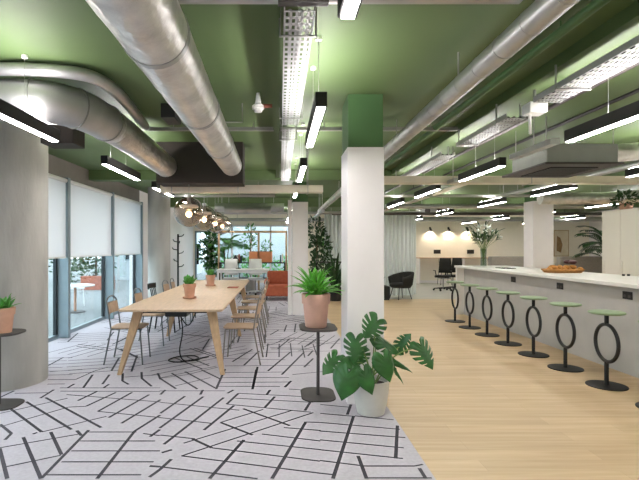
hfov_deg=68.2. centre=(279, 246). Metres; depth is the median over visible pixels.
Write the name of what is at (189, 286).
potted plant
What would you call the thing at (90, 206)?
roller blind
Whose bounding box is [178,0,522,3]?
duct
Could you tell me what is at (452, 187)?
ceiling pipe
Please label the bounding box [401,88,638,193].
ceiling pipe
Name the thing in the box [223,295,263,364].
dining chair
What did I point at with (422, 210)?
unit
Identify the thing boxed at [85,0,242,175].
duct
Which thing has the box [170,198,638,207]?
ceiling beam
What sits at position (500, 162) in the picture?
linear pendant
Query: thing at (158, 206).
concrete column
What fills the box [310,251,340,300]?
floor plant
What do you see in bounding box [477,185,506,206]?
linear pendant
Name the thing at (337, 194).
ceiling pipe
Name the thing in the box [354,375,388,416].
pot
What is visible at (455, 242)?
wall
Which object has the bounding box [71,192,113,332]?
window
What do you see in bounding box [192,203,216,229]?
globe pendant
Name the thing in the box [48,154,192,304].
wall
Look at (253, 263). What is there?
office chair
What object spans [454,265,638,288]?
countertop
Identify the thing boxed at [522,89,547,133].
junction box
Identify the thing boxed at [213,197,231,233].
globe pendant
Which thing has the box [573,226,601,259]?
potted palm
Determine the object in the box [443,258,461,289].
office chair
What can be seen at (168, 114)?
ceiling box
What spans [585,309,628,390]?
bar stool
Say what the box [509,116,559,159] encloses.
tray
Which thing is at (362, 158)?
column
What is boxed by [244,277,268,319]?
dining chair
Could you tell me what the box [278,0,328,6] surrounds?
support rail
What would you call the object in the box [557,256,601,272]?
banquette
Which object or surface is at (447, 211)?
linear pendant
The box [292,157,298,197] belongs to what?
linear pendant
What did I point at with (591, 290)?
bar counter
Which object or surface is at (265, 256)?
planter
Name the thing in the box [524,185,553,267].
column
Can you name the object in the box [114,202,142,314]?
window
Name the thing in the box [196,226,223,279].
floor plant
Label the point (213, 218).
globe pendant
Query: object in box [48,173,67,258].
roller blind
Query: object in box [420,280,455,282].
baseboard
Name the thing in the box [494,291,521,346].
bar stool
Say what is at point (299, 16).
cable tray
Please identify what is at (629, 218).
tall cabinet
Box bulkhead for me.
[156,142,244,186]
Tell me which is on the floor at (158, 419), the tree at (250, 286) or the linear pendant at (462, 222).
the tree at (250, 286)
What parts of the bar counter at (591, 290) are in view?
panel, socket plate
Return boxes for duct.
[0,78,176,176]
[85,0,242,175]
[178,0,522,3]
[215,197,283,211]
[224,206,270,213]
[384,0,579,160]
[537,190,638,204]
[618,142,638,161]
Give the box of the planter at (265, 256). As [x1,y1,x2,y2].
[249,239,272,261]
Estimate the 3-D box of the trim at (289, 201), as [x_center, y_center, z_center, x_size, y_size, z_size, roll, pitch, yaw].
[0.210,0.225,10.040,0.080,2.450,0.080,0,0,0]
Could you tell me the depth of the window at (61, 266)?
7.46 m
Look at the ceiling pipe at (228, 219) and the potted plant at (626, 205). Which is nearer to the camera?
the potted plant at (626, 205)
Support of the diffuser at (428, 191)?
attached to the linear pendant at (432, 188)
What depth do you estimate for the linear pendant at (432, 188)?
7.68 m
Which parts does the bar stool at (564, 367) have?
stem, seat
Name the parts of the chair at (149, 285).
rail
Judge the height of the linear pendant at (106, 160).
0.531 m
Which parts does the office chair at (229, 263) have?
seat, backrest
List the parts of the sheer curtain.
curtain rail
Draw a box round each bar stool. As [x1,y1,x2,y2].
[445,281,464,322]
[459,284,480,329]
[475,287,499,336]
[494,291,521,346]
[518,296,549,357]
[547,302,583,372]
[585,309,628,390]
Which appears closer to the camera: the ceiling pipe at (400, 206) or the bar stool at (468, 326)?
the bar stool at (468, 326)
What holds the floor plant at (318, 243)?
on the floor at (423, 290)
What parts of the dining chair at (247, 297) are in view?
seat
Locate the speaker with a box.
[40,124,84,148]
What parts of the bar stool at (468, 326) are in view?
stem, seat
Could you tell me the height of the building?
6.500 m
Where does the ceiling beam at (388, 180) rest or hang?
hanging from the ceiling
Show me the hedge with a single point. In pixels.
(247, 264)
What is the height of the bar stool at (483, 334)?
0.780 m
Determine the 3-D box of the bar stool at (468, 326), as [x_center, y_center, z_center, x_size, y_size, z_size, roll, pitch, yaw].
[3.410,1.060,8.448,0.379,0.780,0.379,0,0,45]
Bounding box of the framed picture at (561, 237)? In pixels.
[554,230,568,255]
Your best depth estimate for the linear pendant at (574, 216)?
14.59 m
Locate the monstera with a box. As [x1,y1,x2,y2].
[322,311,433,416]
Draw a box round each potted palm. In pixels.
[205,234,248,279]
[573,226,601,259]
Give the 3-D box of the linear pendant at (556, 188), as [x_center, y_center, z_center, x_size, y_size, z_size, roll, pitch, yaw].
[4.400,-1.145,7.600,0.075,0.531,1.200,0,0,0]
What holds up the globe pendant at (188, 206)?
hanging from the ceiling
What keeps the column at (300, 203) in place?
on the floor at (158, 419)
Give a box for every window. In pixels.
[48,178,70,341]
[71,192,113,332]
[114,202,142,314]
[212,225,287,278]
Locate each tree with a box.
[48,257,85,281]
[71,255,118,283]
[240,223,261,290]
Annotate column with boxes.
[0,121,47,391]
[148,187,169,297]
[292,182,307,314]
[341,94,383,403]
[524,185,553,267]
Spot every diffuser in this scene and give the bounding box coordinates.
[0,114,57,141]
[102,164,138,179]
[297,166,305,181]
[307,107,324,146]
[415,189,439,197]
[459,166,504,181]
[531,188,573,196]
[567,115,638,141]
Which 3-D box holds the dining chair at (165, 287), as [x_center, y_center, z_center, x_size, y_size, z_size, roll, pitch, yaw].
[-1.935,1.031,8.751,0.488,0.841,0.429,0,0,1]
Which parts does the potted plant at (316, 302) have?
pot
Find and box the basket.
[541,268,584,272]
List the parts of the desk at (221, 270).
cross rail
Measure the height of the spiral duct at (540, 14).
0.332 m
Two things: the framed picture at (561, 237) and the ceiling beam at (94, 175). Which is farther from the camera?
the framed picture at (561, 237)
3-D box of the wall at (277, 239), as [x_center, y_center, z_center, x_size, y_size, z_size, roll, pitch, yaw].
[0.050,-1.020,24.150,6.900,5.060,0.300,0,0,0]
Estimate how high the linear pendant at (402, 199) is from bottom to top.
0.531 m
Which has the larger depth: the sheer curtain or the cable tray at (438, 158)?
the sheer curtain
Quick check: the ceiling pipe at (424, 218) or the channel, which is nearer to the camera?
the channel
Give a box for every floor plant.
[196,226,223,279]
[308,216,336,277]
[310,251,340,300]
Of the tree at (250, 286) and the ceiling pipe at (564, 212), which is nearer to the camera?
the ceiling pipe at (564, 212)
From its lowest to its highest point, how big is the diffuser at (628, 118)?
0.006 m
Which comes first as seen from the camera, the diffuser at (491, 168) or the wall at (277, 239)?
the diffuser at (491, 168)
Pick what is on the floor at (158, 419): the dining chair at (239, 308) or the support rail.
the dining chair at (239, 308)
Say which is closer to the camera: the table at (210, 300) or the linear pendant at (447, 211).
the table at (210, 300)
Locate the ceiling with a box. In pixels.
[0,0,638,211]
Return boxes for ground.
[48,259,207,342]
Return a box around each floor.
[0,283,435,479]
[327,299,638,479]
[390,283,455,298]
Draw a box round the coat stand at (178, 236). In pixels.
[172,234,183,285]
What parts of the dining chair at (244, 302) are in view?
seat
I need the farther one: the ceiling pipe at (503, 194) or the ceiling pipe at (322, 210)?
the ceiling pipe at (322, 210)
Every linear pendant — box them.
[0,54,59,141]
[101,155,140,179]
[151,181,173,196]
[182,197,196,204]
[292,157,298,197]
[296,123,306,181]
[305,36,326,146]
[338,0,361,18]
[387,197,404,207]
[414,185,440,197]
[436,193,453,215]
[458,127,505,181]
[461,221,475,223]
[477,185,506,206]
[493,215,509,219]
[530,185,577,196]
[564,78,638,141]
[564,215,585,219]
[584,185,611,207]
[625,166,638,176]
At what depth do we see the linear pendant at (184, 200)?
9.26 m
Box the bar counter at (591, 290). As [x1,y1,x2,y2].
[454,265,638,377]
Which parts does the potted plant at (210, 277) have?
pot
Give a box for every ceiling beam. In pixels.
[89,170,624,181]
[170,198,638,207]
[267,4,279,177]
[391,0,638,174]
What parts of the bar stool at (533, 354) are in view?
stem, seat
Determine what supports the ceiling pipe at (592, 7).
attached to the ceiling
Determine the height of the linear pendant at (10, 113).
0.531 m
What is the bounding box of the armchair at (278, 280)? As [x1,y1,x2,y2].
[264,271,287,299]
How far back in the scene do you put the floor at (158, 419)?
4.03 m
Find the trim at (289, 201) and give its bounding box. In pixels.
[288,200,291,314]
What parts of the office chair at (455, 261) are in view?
backrest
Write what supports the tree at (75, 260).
on the ground
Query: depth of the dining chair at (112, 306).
5.94 m
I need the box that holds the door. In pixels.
[195,231,208,279]
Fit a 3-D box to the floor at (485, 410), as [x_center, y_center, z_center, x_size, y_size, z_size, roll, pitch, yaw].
[6.735,1.500,4.850,11.530,0.100,16.500,0,0,0]
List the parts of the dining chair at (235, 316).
leg, seat, leg, leg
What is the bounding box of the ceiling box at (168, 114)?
[161,103,180,124]
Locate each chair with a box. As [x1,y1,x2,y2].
[71,287,84,305]
[103,295,150,364]
[133,288,169,345]
[147,283,180,332]
[160,280,190,326]
[168,278,195,320]
[222,259,240,293]
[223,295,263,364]
[230,289,264,348]
[236,284,266,336]
[241,280,268,327]
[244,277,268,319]
[246,259,264,294]
[388,271,413,299]
[433,258,451,290]
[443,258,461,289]
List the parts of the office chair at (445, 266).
seat, backrest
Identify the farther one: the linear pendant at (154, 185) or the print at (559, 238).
the print at (559, 238)
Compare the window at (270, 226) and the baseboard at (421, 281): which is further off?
the window at (270, 226)
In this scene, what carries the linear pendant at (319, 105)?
hanging from the ceiling
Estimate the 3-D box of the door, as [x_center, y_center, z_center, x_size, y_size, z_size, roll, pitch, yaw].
[-3.150,0.400,19.030,0.600,2.100,0.140,0,0,0]
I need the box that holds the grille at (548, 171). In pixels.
[521,167,597,176]
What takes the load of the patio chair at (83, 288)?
on the ground
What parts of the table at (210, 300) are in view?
leg, leg, cross rail, leg, leg, leg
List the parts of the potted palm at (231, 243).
stem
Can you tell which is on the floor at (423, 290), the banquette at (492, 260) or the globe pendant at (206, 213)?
the banquette at (492, 260)
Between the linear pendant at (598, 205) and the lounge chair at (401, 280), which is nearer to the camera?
the linear pendant at (598, 205)
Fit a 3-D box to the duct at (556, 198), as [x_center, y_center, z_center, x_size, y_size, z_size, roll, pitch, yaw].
[7.089,-1.131,9.110,3.863,0.559,0.578,0,0,10]
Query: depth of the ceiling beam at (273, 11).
3.34 m
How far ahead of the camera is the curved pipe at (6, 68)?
3.59 m
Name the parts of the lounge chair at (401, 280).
seat, backrest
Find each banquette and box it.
[488,256,523,266]
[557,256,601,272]
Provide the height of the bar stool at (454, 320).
0.780 m
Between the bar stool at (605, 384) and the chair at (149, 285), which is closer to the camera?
the bar stool at (605, 384)
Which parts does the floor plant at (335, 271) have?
pot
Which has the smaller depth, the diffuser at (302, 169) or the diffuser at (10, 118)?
the diffuser at (10, 118)
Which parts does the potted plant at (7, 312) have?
pot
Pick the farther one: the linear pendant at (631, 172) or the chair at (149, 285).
the chair at (149, 285)
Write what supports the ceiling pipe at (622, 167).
hanging from the ceiling
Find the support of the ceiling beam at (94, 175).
attached to the ceiling
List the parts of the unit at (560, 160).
panel, casing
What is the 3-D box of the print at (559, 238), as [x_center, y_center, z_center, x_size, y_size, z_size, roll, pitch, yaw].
[11.280,-0.110,18.965,0.240,0.680,0.003,0,0,0]
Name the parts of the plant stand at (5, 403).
post, plate, plate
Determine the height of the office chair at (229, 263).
1.081 m
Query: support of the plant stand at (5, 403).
on the floor at (158, 419)
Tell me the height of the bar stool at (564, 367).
0.780 m
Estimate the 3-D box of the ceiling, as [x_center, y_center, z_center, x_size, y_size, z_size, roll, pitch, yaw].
[4.450,-1.510,7.800,16.100,0.200,22.400,0,0,0]
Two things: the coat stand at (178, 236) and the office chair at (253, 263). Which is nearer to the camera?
the coat stand at (178, 236)
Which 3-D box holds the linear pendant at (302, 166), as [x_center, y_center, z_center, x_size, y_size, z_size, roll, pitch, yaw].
[0.260,-1.145,5.750,0.075,0.531,1.200,0,0,0]
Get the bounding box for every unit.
[415,209,445,215]
[502,116,624,177]
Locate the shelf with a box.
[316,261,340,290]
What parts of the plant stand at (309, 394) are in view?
post, plate, plate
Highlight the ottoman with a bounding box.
[384,285,389,299]
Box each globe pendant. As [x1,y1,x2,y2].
[174,194,203,226]
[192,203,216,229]
[204,209,225,232]
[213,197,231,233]
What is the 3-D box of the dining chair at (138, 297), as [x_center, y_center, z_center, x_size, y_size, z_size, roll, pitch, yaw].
[-1.935,1.031,7.049,0.488,0.841,0.429,0,0,-2]
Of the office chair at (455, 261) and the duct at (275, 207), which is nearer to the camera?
the duct at (275, 207)
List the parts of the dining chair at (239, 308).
seat, leg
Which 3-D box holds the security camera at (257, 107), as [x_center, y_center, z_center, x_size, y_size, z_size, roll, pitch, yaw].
[-0.158,-1.320,4.300,0.195,0.180,0.110,0,0,0]
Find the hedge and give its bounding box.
[216,255,287,276]
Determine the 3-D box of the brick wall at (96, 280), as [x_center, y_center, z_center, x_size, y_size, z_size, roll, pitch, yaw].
[-6.450,1.270,16.650,1.100,0.480,0.300,0,0,0]
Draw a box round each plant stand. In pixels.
[0,328,25,410]
[299,323,337,401]
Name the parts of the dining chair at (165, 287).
backrest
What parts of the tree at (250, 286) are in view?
pot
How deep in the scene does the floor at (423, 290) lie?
14.65 m
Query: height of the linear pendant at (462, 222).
0.531 m
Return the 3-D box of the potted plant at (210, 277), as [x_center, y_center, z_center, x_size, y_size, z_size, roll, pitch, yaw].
[-1.250,0.541,8.450,0.199,0.318,0.199,0,0,-33]
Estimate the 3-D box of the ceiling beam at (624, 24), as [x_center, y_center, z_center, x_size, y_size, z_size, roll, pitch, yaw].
[2.120,-1.365,6.300,0.160,0.090,19.400,0,0,0]
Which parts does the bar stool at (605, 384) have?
stem, seat, stem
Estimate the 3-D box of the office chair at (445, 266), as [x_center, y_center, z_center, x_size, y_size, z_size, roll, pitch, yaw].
[5.414,0.910,15.592,0.637,1.081,0.604,0,0,36]
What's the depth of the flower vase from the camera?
9.68 m
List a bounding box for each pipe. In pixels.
[0,62,149,130]
[162,194,274,196]
[196,212,340,213]
[209,218,323,220]
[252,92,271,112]
[309,208,324,223]
[318,187,340,211]
[332,209,601,214]
[340,0,610,200]
[384,62,638,193]
[384,175,484,210]
[384,185,529,196]
[385,204,618,208]
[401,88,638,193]
[416,209,601,220]
[490,161,638,199]
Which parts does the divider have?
post, shelf, post, post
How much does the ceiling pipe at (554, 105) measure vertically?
0.082 m
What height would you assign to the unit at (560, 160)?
0.548 m
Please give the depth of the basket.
7.18 m
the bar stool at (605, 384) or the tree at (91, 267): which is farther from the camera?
the tree at (91, 267)
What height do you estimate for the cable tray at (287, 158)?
0.242 m
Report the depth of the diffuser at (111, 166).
5.53 m
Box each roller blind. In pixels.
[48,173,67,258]
[71,180,112,257]
[114,194,141,255]
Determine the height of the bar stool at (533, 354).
0.780 m
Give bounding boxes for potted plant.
[0,294,20,333]
[183,274,196,298]
[205,268,215,285]
[287,266,343,327]
[609,189,638,209]
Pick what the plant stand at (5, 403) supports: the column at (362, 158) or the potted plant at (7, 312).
the potted plant at (7, 312)
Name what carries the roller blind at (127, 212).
attached to the window at (137, 258)
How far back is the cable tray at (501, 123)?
4.64 m
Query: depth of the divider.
14.96 m
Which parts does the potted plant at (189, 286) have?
pot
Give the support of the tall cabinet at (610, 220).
on the floor at (485, 410)
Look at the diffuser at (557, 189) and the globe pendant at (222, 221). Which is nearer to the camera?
the diffuser at (557, 189)
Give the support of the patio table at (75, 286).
on the ground
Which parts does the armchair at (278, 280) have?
armrest, backrest, seat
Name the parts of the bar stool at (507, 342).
stem, seat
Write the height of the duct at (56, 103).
0.408 m
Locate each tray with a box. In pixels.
[279,7,316,124]
[279,119,296,180]
[396,147,454,175]
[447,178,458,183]
[456,104,525,146]
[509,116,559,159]
[533,35,638,102]
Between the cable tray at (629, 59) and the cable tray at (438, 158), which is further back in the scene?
the cable tray at (438, 158)
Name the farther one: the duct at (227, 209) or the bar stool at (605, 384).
the duct at (227, 209)
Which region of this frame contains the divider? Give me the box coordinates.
[218,231,286,290]
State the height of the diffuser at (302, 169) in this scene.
0.006 m
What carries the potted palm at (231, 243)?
on the floor at (158, 419)
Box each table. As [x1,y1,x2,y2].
[71,284,94,312]
[117,280,249,374]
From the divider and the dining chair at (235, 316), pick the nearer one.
the dining chair at (235, 316)
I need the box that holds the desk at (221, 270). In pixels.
[216,268,269,279]
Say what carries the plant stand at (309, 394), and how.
on the floor at (158, 419)
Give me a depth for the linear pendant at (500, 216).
14.57 m
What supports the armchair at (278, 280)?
on the floor at (158, 419)
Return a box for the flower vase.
[463,220,504,264]
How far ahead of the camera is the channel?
5.28 m
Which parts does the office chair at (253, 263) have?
backrest, seat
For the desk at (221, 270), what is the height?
0.795 m
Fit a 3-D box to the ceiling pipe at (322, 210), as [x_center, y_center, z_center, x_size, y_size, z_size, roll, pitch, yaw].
[1.000,-1.106,13.700,0.100,0.609,5.600,0,0,0]
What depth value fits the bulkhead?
6.30 m
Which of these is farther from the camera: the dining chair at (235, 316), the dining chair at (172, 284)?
the dining chair at (172, 284)
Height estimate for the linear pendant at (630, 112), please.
0.531 m
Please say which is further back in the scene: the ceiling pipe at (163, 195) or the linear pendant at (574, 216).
the linear pendant at (574, 216)
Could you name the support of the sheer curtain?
hanging from the ceiling
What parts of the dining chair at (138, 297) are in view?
frame, backrest, seat, leg, leg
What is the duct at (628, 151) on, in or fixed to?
attached to the unit at (560, 160)
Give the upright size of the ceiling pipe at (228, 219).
0.609 m
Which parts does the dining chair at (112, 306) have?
leg, backrest, frame, leg, seat, leg, leg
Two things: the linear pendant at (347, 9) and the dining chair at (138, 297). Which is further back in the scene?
the dining chair at (138, 297)
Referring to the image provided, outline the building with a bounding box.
[114,233,200,279]
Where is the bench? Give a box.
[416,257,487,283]
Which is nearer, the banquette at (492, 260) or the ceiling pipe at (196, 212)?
the ceiling pipe at (196, 212)
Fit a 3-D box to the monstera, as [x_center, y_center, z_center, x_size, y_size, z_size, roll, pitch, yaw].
[0.840,1.005,4.067,0.935,0.882,0.384,0,0,-14]
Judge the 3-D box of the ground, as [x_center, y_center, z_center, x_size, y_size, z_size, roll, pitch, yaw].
[-21.880,1.630,24.000,36.240,0.240,72.000,0,0,0]
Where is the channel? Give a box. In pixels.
[147,122,457,130]
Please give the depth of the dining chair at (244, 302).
8.57 m
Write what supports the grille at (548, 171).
attached to the unit at (560, 160)
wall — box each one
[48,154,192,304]
[81,276,114,289]
[193,212,588,282]
[214,227,287,276]
[589,209,619,255]
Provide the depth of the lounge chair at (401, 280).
13.04 m
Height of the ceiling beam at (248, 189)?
0.633 m
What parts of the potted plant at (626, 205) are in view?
pot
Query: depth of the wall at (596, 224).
18.62 m
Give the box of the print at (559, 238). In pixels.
[557,236,562,251]
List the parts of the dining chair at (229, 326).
leg, leg, seat, leg, frame, backrest, leg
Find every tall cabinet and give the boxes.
[602,210,619,274]
[620,208,638,275]
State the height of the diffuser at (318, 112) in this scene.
0.006 m
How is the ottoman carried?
on the floor at (485, 410)
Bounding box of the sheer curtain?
[324,209,419,295]
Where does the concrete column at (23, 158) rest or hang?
on the floor at (158, 419)

